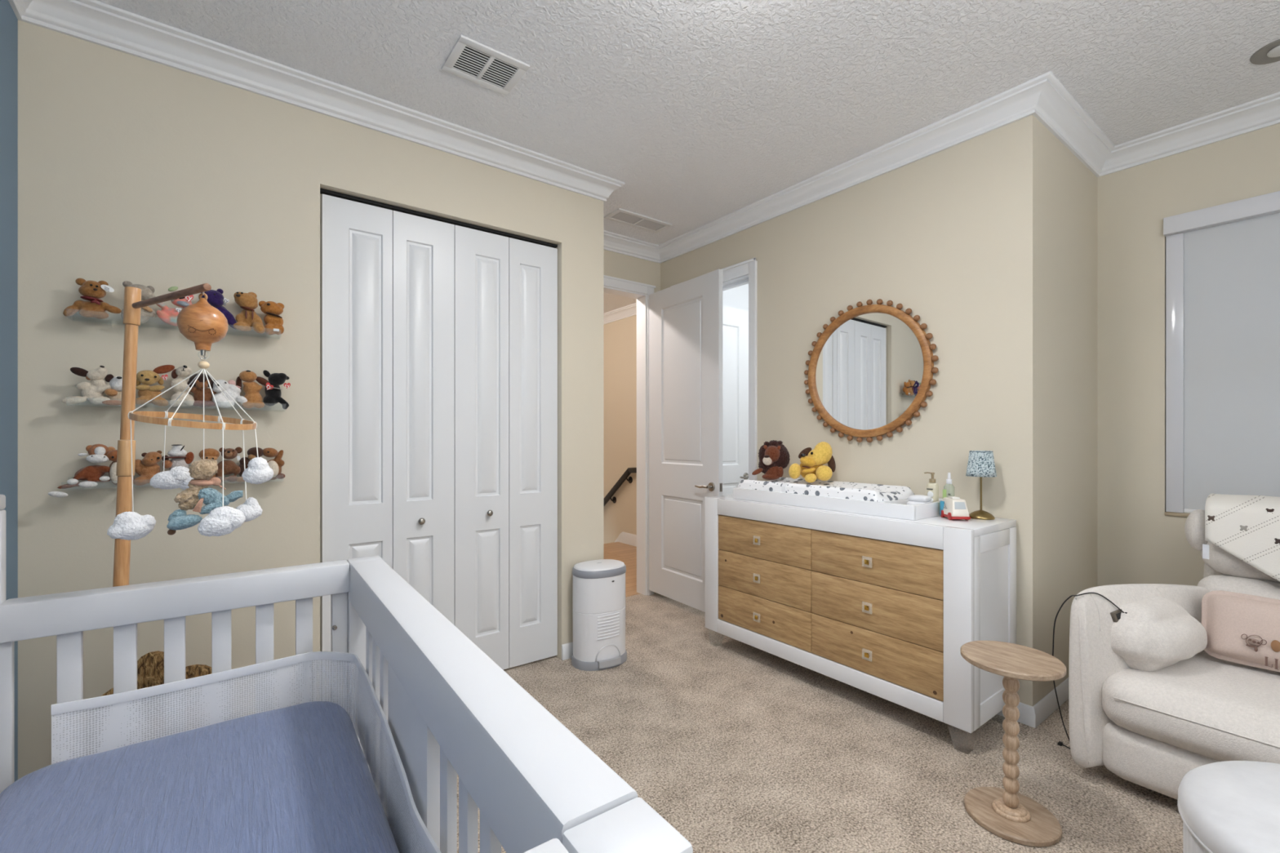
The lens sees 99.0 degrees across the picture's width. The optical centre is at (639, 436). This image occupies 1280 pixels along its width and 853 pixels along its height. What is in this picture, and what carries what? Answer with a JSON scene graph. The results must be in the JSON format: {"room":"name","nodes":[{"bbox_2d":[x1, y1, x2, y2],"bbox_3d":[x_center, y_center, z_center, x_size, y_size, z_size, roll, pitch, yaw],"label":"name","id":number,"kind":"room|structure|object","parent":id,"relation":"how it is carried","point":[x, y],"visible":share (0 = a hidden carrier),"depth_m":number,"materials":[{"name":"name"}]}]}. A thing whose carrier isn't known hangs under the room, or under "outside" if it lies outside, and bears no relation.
{"room":"children's room","nodes":[
{"label":"children's room","id":0,"kind":"room"},
{"bbox_2d":[0,0,17,782],"bbox_3d":[-0.916,-0.125,0.200,0.100,2.760,4.224,0,0,-37],"label":"wall","id":1,"kind":"structure","parent":0,"point":[8,20],"depth_m":1.77,"materials":[{"name":"blue"}]},
{"bbox_2d":[127,360,257,430],"bbox_3d":[-1.003,-0.105,1.235,0.226,0.183,0.222,0,0,-37],"label":"hoop","id":2,"kind":"object","parent":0,"point":[150,417],"visible":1,"depth_m":1.22,"materials":[{"name":"brown wood"}]},
{"bbox_2d":[106,419,155,540],"bbox_3d":[-1.123,0.091,1.200,0.070,0.275,0.081,0,0,-5],"label":"cloud","id":3,"kind":"object","parent":2,"relation":"hanging from","point":[128,526],"visible":1,"depth_m":1.20,"materials":[{"name":"white fabric"}]},
{"bbox_2d":[150,425,193,489],"bbox_3d":[-1.109,0.038,1.301,0.085,0.179,0.052,0,0,-37],"label":"cloud","id":4,"kind":"object","parent":2,"relation":"hanging from","point":[179,477],"visible":0.81,"depth_m":1.29,"materials":[{"name":"white fabric"}]},
{"bbox_2d":[166,369,243,535],"bbox_3d":[-0.964,0.028,1.216,0.133,0.368,0.059,0,0,-37],"label":"plush teddy","id":5,"kind":"object","parent":2,"relation":"hanging from","point":[197,493],"visible":0.96,"depth_m":1.20,"materials":[{"name":"beige fabric"}]},
{"bbox_2d":[197,429,245,536],"bbox_3d":[-0.873,0.092,1.149,0.069,0.230,0.076,0,0,2],"label":"cloud","id":6,"kind":"object","parent":2,"relation":"hanging from","point":[221,521],"visible":1,"depth_m":1.13,"materials":[{"name":"white fabric"}]},
{"bbox_2d":[235,430,262,521],"bbox_3d":[-0.929,0.079,1.294,0.054,0.231,0.128,0,0,-37],"label":"cloud","id":7,"kind":"object","parent":2,"relation":"hanging from","point":[251,508],"visible":0.72,"depth_m":1.25,"materials":[{"name":"white fabric"}]},
{"bbox_2d":[241,429,273,484],"bbox_3d":[-0.872,0.038,1.244,0.058,0.132,0.151,0,0,-37],"label":"cloud","id":8,"kind":"object","parent":2,"relation":"hanging from","point":[258,471],"visible":0.99,"depth_m":1.19,"materials":[{"name":"white fabric"}]},
{"bbox_2d":[17,19,604,779],"bbox_3d":[-1.183,-0.125,2.583,2.348,2.760,0.100,0,0,-37],"label":"wall","id":9,"kind":"structure","parent":0,"point":[135,170],"depth_m":2.11,"materials":[{"name":"beige paint"}]},
{"bbox_2d":[320,188,557,669],"bbox_3d":[-0.940,0.074,2.758,1.179,2.339,0.064,0,0,-37],"label":"door","id":10,"kind":"structure","parent":9,"relation":"in","point":[439,335],"depth_m":2.74,"materials":[{"name":"white paint"}]},
{"bbox_2d":[8,0,1279,263],"bbox_3d":[0.633,-1.453,1.809,4.313,0.104,4.724,0,0,-37],"label":"trim","id":11,"kind":"structure","parent":9,"relation":"attached to","point":[1043,96],"depth_m":2.54,"materials":[{"name":"white wood"}]},
{"bbox_3d":[-1.714,-0.424,2.056,0.604,0.040,0.100,0,0,-37],"label":"wall shelf","id":12,"kind":"object","parent":9,"relation":"attached to","visible":0},
{"bbox_2d":[62,278,121,319],"bbox_3d":[-1.899,-0.479,1.897,0.134,0.138,0.067,0,0,-15],"label":"teddy bear","id":13,"kind":"object","parent":12,"relation":"on","point":[92,291],"visible":1,"depth_m":1.88},
{"bbox_2d":[120,280,155,323],"bbox_3d":[-1.806,-0.483,1.970,0.082,0.147,0.067,0,0,1],"label":"plush animal","id":14,"kind":"object","parent":12,"relation":"on","point":[147,313],"visible":0.49,"depth_m":1.97},
{"bbox_2d":[155,286,193,326],"bbox_3d":[-1.726,-0.485,2.028,0.114,0.150,0.067,0,0,-37],"label":"plush bear","id":15,"kind":"object","parent":12,"relation":"on","point":[168,315],"visible":0.71,"depth_m":2.01},
{"bbox_2d":[200,288,236,329],"bbox_3d":[-1.624,-0.491,2.105,0.118,0.163,0.071,0,0,-37],"label":"teddy bear","id":16,"kind":"object","parent":12,"relation":"on","point":[215,299],"visible":0.56,"depth_m":2.09},
{"bbox_2d":[233,291,265,333],"bbox_3d":[-1.545,-0.492,2.161,0.103,0.166,0.073,0,0,-37],"label":"teddy bear","id":17,"kind":"object","parent":12,"relation":"on","point":[247,320],"visible":1,"depth_m":2.14},
{"bbox_2d":[258,301,284,334],"bbox_3d":[-1.484,-0.478,2.207,0.072,0.137,0.076,0,0,21],"label":"teddy bear","id":18,"kind":"object","parent":12,"relation":"on","point":[273,322],"visible":1,"depth_m":2.19},
{"bbox_3d":[-1.708,-0.126,2.061,0.621,0.040,0.100,0,0,-37],"label":"wall shelf","id":19,"kind":"object","parent":9,"relation":"attached to","visible":0},
{"bbox_2d":[61,365,111,404],"bbox_3d":[-1.906,-0.180,1.891,0.127,0.136,0.062,0,0,-37],"label":"plush dog","id":20,"kind":"object","parent":19,"relation":"on","point":[93,391],"visible":1,"depth_m":1.88},
{"bbox_2d":[102,373,122,405],"bbox_3d":[-1.850,-0.166,1.931,0.058,0.110,0.063,0,0,-16],"label":"plush dog","id":21,"kind":"object","parent":19,"relation":"on","point":[114,393],"visible":0.81,"depth_m":1.92},
{"bbox_2d":[135,369,168,406],"bbox_3d":[-1.777,-0.177,1.981,0.078,0.130,0.078,0,0,11],"label":"plush dog","id":22,"kind":"object","parent":19,"relation":"on","point":[146,393],"visible":0.98,"depth_m":1.97},
{"bbox_2d":[152,364,194,406],"bbox_3d":[-1.724,-0.189,2.024,0.118,0.154,0.069,0,0,-37],"label":"plush dog","id":23,"kind":"object","parent":19,"relation":"on","point":[184,371],"visible":0.94,"depth_m":2.02},
{"bbox_2d":[186,373,216,407],"bbox_3d":[-1.661,-0.177,2.075,0.077,0.130,0.069,0,0,4],"label":"plush dog","id":24,"kind":"object","parent":19,"relation":"on","point":[197,388],"visible":0.74,"depth_m":2.06},
{"bbox_2d":[212,379,247,408],"bbox_3d":[-1.598,-0.167,2.126,0.070,0.110,0.107,0,0,39],"label":"rabbit","id":25,"kind":"object","parent":19,"relation":"on","point":[233,390],"visible":0.94,"depth_m":2.11},
{"bbox_2d":[235,370,269,408],"bbox_3d":[-1.537,-0.187,2.174,0.113,0.150,0.067,0,0,-37],"label":"plush dog","id":26,"kind":"object","parent":19,"relation":"on","point":[251,389],"visible":0.95,"depth_m":2.15},
{"bbox_2d":[262,369,290,409],"bbox_3d":[-1.475,-0.190,2.219,0.090,0.156,0.074,0,0,-37],"label":"plush dog","id":27,"kind":"object","parent":19,"relation":"on","point":[273,390],"visible":1,"depth_m":2.20},
{"bbox_3d":[-1.716,0.160,2.055,0.625,0.040,0.100,0,0,-37],"label":"wall shelf","id":28,"kind":"object","parent":9,"relation":"attached to","visible":0},
{"bbox_2d":[48,444,115,497],"bbox_3d":[-1.915,0.113,1.880,0.158,0.178,0.072,0,0,-37],"label":"cow","id":29,"kind":"object","parent":28,"relation":"on","point":[97,453],"visible":0.99,"depth_m":1.88},
{"bbox_2d":[106,449,117,485],"bbox_3d":[-1.850,0.110,1.934,0.051,0.129,0.067,0,0,-15],"label":"plush animal","id":30,"kind":"object","parent":28,"relation":"on","point":[112,455],"visible":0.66,"depth_m":1.91},
{"bbox_2d":[133,450,162,485],"bbox_3d":[-1.785,0.112,1.982,0.083,0.125,0.071,0,0,-18],"label":"plush bear","id":31,"kind":"object","parent":28,"relation":"on","point":[146,468],"visible":0.89,"depth_m":1.97,"materials":[{"name":"brown fabric"}]},
{"bbox_2d":[161,444,194,470],"bbox_3d":[-1.718,0.082,2.029,0.066,0.109,0.078,0,0,13],"label":"plush dog","id":32,"kind":"object","parent":28,"relation":"on","point":[177,454],"visible":0.94,"depth_m":2.02},
{"bbox_2d":[199,448,219,480],"bbox_3d":[-1.646,0.109,2.087,0.064,0.131,0.072,0,0,-37],"label":"monkey","id":33,"kind":"object","parent":28,"relation":"on","point":[209,453],"visible":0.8,"depth_m":2.07},
{"bbox_2d":[215,446,242,482],"bbox_3d":[-1.598,0.107,2.122,0.078,0.136,0.067,0,0,-14],"label":"teddy bear","id":34,"kind":"object","parent":28,"relation":"on","point":[230,467],"visible":0.85,"depth_m":2.11},
{"bbox_2d":[235,447,262,482],"bbox_3d":[-1.548,0.109,2.167,0.094,0.137,0.062,0,0,-37],"label":"monkey","id":35,"kind":"object","parent":28,"relation":"on","point":[251,452],"visible":0.53,"depth_m":2.15},
{"bbox_2d":[262,447,284,479],"bbox_3d":[-1.486,0.109,2.209,0.067,0.131,0.070,0,0,23],"label":"plush walrus","id":36,"kind":"object","parent":28,"relation":"on","point":[276,464],"visible":0.76,"depth_m":2.20,"materials":[{"name":"brown fabric"}]},
{"bbox_2d":[320,193,748,651],"bbox_3d":[-0.520,-0.125,3.955,5.260,2.760,0.150,0,0,-37],"label":"wall","id":37,"kind":"structure","parent":0,"point":[618,265],"depth_m":4.26,"materials":[{"name":"beige paint"}]},
{"bbox_2d":[604,275,655,595],"bbox_3d":[-0.275,0.025,4.145,0.900,2.460,0.141,0,0,-37],"label":"trim","id":38,"kind":"structure","parent":37,"relation":"attached to","point":[611,282],"depth_m":4.34,"materials":[{"name":"white wood"}]},
{"bbox_2d":[648,268,722,612],"bbox_3d":[0.303,0.043,3.975,0.155,2.325,0.807,0,0,-37],"label":"door","id":39,"kind":"structure","parent":37,"relation":"in","point":[686,317],"depth_m":3.95,"materials":[{"name":"white paint"}]},
{"bbox_2d":[604,315,636,543],"bbox_3d":[-0.147,0.875,6.497,0.100,4.760,3.456,0,0,-37],"label":"wall","id":40,"kind":"structure","parent":0,"point":[620,335],"depth_m":6.55,"materials":[{"name":"beige paint"}]},
{"bbox_2d":[604,302,636,324],"bbox_3d":[-0.223,-1.453,6.439,0.091,0.104,3.456,0,0,-37],"label":"trim","id":41,"kind":"structure","parent":40,"relation":"attached to","point":[630,310],"depth_m":6.45,"materials":[{"name":"white wood"}]},
{"bbox_2d":[604,467,636,506],"bbox_3d":[-0.314,0.718,6.572,0.076,0.752,1.084,0,0,-37],"label":"handrail","id":42,"kind":"object","parent":40,"relation":"attached to","point":[624,477],"visible":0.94,"depth_m":6.42,"materials":[{"name":"brown wood"}]},
{"bbox_2d":[614,532,636,546],"bbox_3d":[0.193,1.400,5.952,0.015,0.550,2.176,0,0,-37],"label":"baseboard","id":43,"kind":"structure","parent":40,"relation":"attached to","point":[626,538],"depth_m":6.39,"materials":[{"name":"white wood"}]},
{"bbox_2d":[96,0,1279,313],"bbox_3d":[-0.147,-1.555,3.462,5.260,0.100,8.500,0,0,-37],"label":"ceiling","id":44,"kind":"structure","parent":0,"point":[705,111],"depth_m":2.23,"materials":[{"name":"white paint"}]},
{"bbox_2d":[441,34,529,95],"bbox_3d":[-0.627,-1.500,2.219,0.282,0.009,0.233,0,0,-37],"label":"ceiling vent","id":45,"kind":"object","parent":44,"relation":"in","point":[472,60],"visible":1,"depth_m":2.21,"materials":[{"name":"white metal"}]},
{"bbox_2d":[604,208,672,233],"bbox_3d":[-0.009,-1.500,3.802,0.460,0.009,0.187,0,0,-37],"label":"ceiling vent","id":46,"kind":"object","parent":44,"relation":"in","point":[620,215],"visible":0.97,"depth_m":3.79,"materials":[{"name":"white metal"}]},
{"bbox_2d":[1249,39,1279,64],"bbox_3d":[2.491,-1.501,2.114,0.176,0.024,0.176,0,0,-37],"label":"recessed light","id":47,"kind":"object","parent":44,"relation":"in","point":[1269,53],"visible":1,"depth_m":2.14,"materials":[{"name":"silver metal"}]},
{"bbox_2d":[457,542,1182,852],"bbox_3d":[0.372,1.305,2.775,5.260,0.100,6.780,0,0,-37],"label":"floor","id":48,"kind":"structure","parent":0,"point":[740,747],"depth_m":2.14,"materials":[{"name":"carpet"}]},
{"bbox_2d":[101,650,211,696],"bbox_3d":[-1.541,0.962,1.719,0.412,0.587,0.412,0,0,-37],"label":"seagrass basket","id":49,"kind":"object","parent":48,"relation":"on","point":[150,666],"visible":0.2,"depth_m":1.70,"materials":[{"name":"brown wicker"}]},
{"bbox_2d":[0,494,693,852],"bbox_3d":[-0.730,0.693,0.850,0.858,1.125,1.480,0,0,-36],"label":"crib","id":50,"kind":"object","parent":48,"relation":"on","point":[450,710],"visible":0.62,"depth_m":0.99,"materials":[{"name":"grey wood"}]},
{"bbox_2d":[112,283,211,586],"bbox_3d":[-1.151,0.030,1.291,0.440,0.826,0.070,0,0,31],"label":"stand","id":51,"kind":"object","parent":50,"relation":"attached to","point":[133,304],"visible":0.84,"depth_m":1.39,"materials":[{"name":"brown wood"}]},
{"bbox_2d":[177,291,228,359],"bbox_3d":[-0.987,-0.249,1.235,0.091,0.152,0.091,0,0,-37],"label":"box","id":52,"kind":"object","parent":51,"relation":"hanging from","point":[202,323],"visible":1,"depth_m":1.21,"materials":[{"name":"brown wood"}]},
{"bbox_2d":[0,701,399,852],"bbox_3d":[-0.739,0.766,0.853,0.656,0.145,1.276,0,0,-36],"label":"mattress","id":53,"kind":"object","parent":50,"relation":"in","point":[298,778],"visible":1,"depth_m":1.07,"materials":[{"name":"blue fabric"}]},
{"bbox_2d":[51,651,440,852],"bbox_3d":[-0.711,0.707,0.897,0.605,0.216,1.274,0,0,-36],"label":"liner","id":54,"kind":"object","parent":50,"relation":"attached to","point":[100,724],"visible":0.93,"depth_m":1.34,"materials":[{"name":"white fabric"}]},
{"bbox_2d":[571,559,626,671],"bbox_3d":[-0.223,0.980,3.062,0.318,0.550,0.262,0,0,-37],"label":"pail","id":55,"kind":"object","parent":48,"relation":"on","point":[598,604],"visible":1,"depth_m":2.96,"materials":[{"name":"white plastic"}]},
{"bbox_2d":[705,494,1016,733],"bbox_3d":[1.023,0.810,2.859,0.472,0.891,1.487,0,0,-37],"label":"dresser","id":56,"kind":"object","parent":48,"relation":"on","point":[884,607],"visible":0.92,"depth_m":2.46,"materials":[{"name":"white paint"}]},
{"bbox_2d":[733,487,942,520],"bbox_3d":[1.029,0.332,2.924,0.397,0.064,1.068,0,0,-37],"label":"tray","id":57,"kind":"object","parent":56,"relation":"on","point":[898,508],"visible":0.66,"depth_m":2.64,"materials":[{"name":"white paint"}]},
{"bbox_2d":[737,477,914,502],"bbox_3d":[0.979,0.303,2.989,0.362,0.109,0.868,0,0,-37],"label":"changing pad","id":58,"kind":"object","parent":57,"relation":"on","point":[845,490],"visible":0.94,"depth_m":2.83,"materials":[{"name":"white fabric"}]},
{"bbox_2d":[751,440,790,479],"bbox_3d":[0.794,0.140,3.326,0.224,0.244,0.126,0,0,-7],"label":"lion","id":59,"kind":"object","parent":58,"relation":"on","point":[774,456],"visible":1,"depth_m":3.29},
{"bbox_2d":[788,441,835,482],"bbox_3d":[0.973,0.141,3.094,0.239,0.229,0.148,0,0,33],"label":"plush dog","id":60,"kind":"object","parent":58,"relation":"on","point":[811,468],"visible":1,"depth_m":3.05},
{"bbox_2d":[906,494,931,505],"bbox_3d":[1.300,0.313,2.542,0.088,0.088,0.096,0,0,-37],"label":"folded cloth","id":61,"kind":"object","parent":57,"relation":"on","point":[913,500],"visible":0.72,"depth_m":2.52,"materials":[{"name":"white fabric"}]},
{"bbox_2d":[924,471,938,502],"bbox_3d":[1.376,0.262,2.581,0.054,0.192,0.061,0,0,-37],"label":"pump bottle","id":62,"kind":"object","parent":57,"relation":"on","point":[932,488],"visible":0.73,"depth_m":2.56,"materials":[{"name":"beige plastic"}]},
{"bbox_2d":[942,472,951,497],"bbox_3d":[1.429,0.261,2.527,0.046,0.192,0.044,0,0,-37],"label":"spray bottle","id":63,"kind":"object","parent":56,"relation":"on","point":[948,481],"visible":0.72,"depth_m":2.52,"materials":[{"name":"white"}]},
{"bbox_2d":[940,496,970,519],"bbox_3d":[1.400,0.316,2.432,0.080,0.097,0.134,0,0,7],"label":"van","id":64,"kind":"object","parent":56,"relation":"on","point":[954,508],"visible":0.98,"depth_m":2.38,"materials":[{"name":"beige plastic"}]},
{"bbox_2d":[965,450,996,519],"bbox_3d":[1.531,0.213,2.453,0.118,0.302,0.118,0,0,-37],"label":"table lamp","id":65,"kind":"object","parent":56,"relation":"on","point":[980,464],"visible":0.98,"depth_m":2.42,"materials":[{"name":"blue fabric"}]},
{"bbox_2d":[960,640,1066,847],"bbox_3d":[1.223,0.989,1.802,0.288,0.532,0.288,0,0,-37],"label":"side table","id":66,"kind":"object","parent":48,"relation":"on","point":[1011,815],"visible":1,"depth_m":1.78,"materials":[{"name":"brown wood"}]},
{"bbox_2d":[1068,509,1279,799],"bbox_3d":[2.326,0.775,1.833,1.067,0.953,1.195,0,0,-37],"label":"armchair","id":67,"kind":"object","parent":48,"relation":"on","point":[1148,704],"visible":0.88,"depth_m":1.92,"materials":[{"name":"beige fabric"}]},
{"bbox_2d":[1052,592,1128,749],"bbox_3d":[1.663,0.911,2.086,0.196,0.687,0.272,0,0,-14],"label":"power cord","id":68,"kind":"object","parent":67,"relation":"attached to","point":[1060,744],"visible":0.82,"depth_m":2.13,"materials":[{"name":"black plastic"}]},
{"bbox_2d":[1115,612,1122,619],"bbox_3d":[1.742,0.649,1.984,0.035,0.026,0.005,0,0,-16],"label":"plug","id":69,"kind":"object","parent":67,"relation":"attached to","point":[1118,615],"depth_m":1.98,"materials":[{"name":"black plastic"}]},
{"bbox_2d":[1200,591,1279,671],"bbox_3d":[2.273,0.690,1.816,0.182,0.237,0.582,0,0,-37],"label":"lumbar pillow","id":70,"kind":"object","parent":67,"relation":"on","point":[1241,628],"visible":0.92,"depth_m":1.94,"materials":[{"name":"pink fabric"}]},
{"bbox_2d":[1202,493,1279,582],"bbox_3d":[2.571,0.399,1.993,0.408,0.331,0.697,0,0,-37],"label":"throw blanket","id":71,"kind":"object","parent":67,"relation":"on","point":[1247,527],"visible":1,"depth_m":2.08,"materials":[{"name":"white fabric"}]},
{"bbox_2d":[1177,760,1279,852],"bbox_3d":[1.484,1.024,1.059,0.632,0.463,0.632,0,0,-37],"label":"ottoman","id":72,"kind":"object","parent":48,"relation":"on","point":[1226,806],"visible":1,"depth_m":1.19,"materials":[{"name":"fabric"}]},
{"bbox_2d":[660,127,1001,518],"bbox_3d":[0.947,-0.125,3.479,0.120,2.760,2.438,0,0,-37],"label":"wall","id":73,"kind":"structure","parent":0,"point":[924,235],"depth_m":2.84,"materials":[{"name":"beige paint"}]},
{"bbox_2d":[671,257,756,480],"bbox_3d":[0.554,0.037,3.982,0.140,2.437,0.861,0,0,-37],"label":"trim","id":74,"kind":"structure","parent":73,"relation":"attached to","point":[742,271],"depth_m":3.63,"materials":[{"name":"white wood"}]},
{"bbox_2d":[722,305,748,495],"bbox_3d":[0.703,0.080,4.515,0.730,2.330,0.095,0,0,-37],"label":"door","id":75,"kind":"structure","parent":73,"relation":"in","point":[735,321],"depth_m":4.60,"materials":[{"name":"white wood"}]},
{"bbox_2d":[804,298,938,442],"bbox_3d":[1.226,-0.357,2.982,0.036,0.775,0.775,0,0,-37],"label":"wall mirror","id":76,"kind":"object","parent":73,"relation":"attached to","point":[870,371],"visible":1,"depth_m":2.96,"materials":[{"name":"brown wood"}]},
{"bbox_2d":[814,312,923,430],"bbox_3d":[1.234,-0.357,2.988,0.006,0.644,0.644,0,0,-38],"label":"mirror glass","id":77,"kind":"object","parent":76,"relation":"attached to","point":[868,366],"depth_m":2.98,"materials":[{"name":"white"}]},
{"bbox_2d":[997,677,1068,728],"bbox_3d":[2.271,1.213,2.412,0.973,0.084,3.711,0,0,-37],"label":"baseboard","id":78,"kind":"structure","parent":73,"relation":"attached to","point":[1033,716],"depth_m":2.42,"materials":[{"name":"white"}]},
{"bbox_2d":[939,500,944,515],"bbox_3d":[1.383,0.324,2.483,0.036,0.066,0.036,0,0,-37],"label":"tub","id":79,"kind":"object","parent":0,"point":[941,503],"visible":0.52,"depth_m":2.48,"materials":[{"name":"blue plastic"}]},
{"bbox_2d":[1001,114,1097,706],"bbox_3d":[2.391,-0.125,2.967,1.807,2.760,0.120,0,0,-37],"label":"wall","id":80,"kind":"structure","parent":0,"point":[1049,196],"depth_m":2.48,"materials":[{"name":"beige paint"}]},
{"bbox_2d":[1097,123,1279,586],"bbox_3d":[3.203,-0.125,2.086,0.120,2.760,2.266,0,0,-37],"label":"wall","id":81,"kind":"structure","parent":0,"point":[1137,543],"depth_m":2.81,"materials":[{"name":"beige paint"}]},
{"bbox_2d":[1164,511,1191,516],"bbox_3d":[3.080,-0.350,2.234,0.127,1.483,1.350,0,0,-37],"label":"window sill","id":82,"kind":"structure","parent":81,"relation":"attached to","point":[1170,513],"depth_m":2.70,"materials":[{"name":"white"}]},
{"bbox_2d":[1163,191,1279,512],"bbox_3d":[3.046,-0.359,2.209,0.080,1.466,1.351,0,0,-37],"label":"roller blind","id":83,"kind":"object","parent":81,"relation":"attached to","point":[1223,260],"visible":1,"depth_m":2.59,"materials":[{"name":"white fabric"}]},
{"bbox_3d":[-0.497,-0.125,3.540,0.100,2.760,0.600,0,0,-37],"label":"wall","id":84,"kind":"structure","parent":0,"visible":0},
{"bbox_2d":[561,641,573,660],"bbox_3d":[-0.534,1.213,3.449,0.297,0.084,0.728,0,0,-37],"label":"baseboard","id":85,"kind":"structure","parent":84,"relation":"attached to","point":[567,648],"depth_m":3.09,"materials":[{"name":"white"}]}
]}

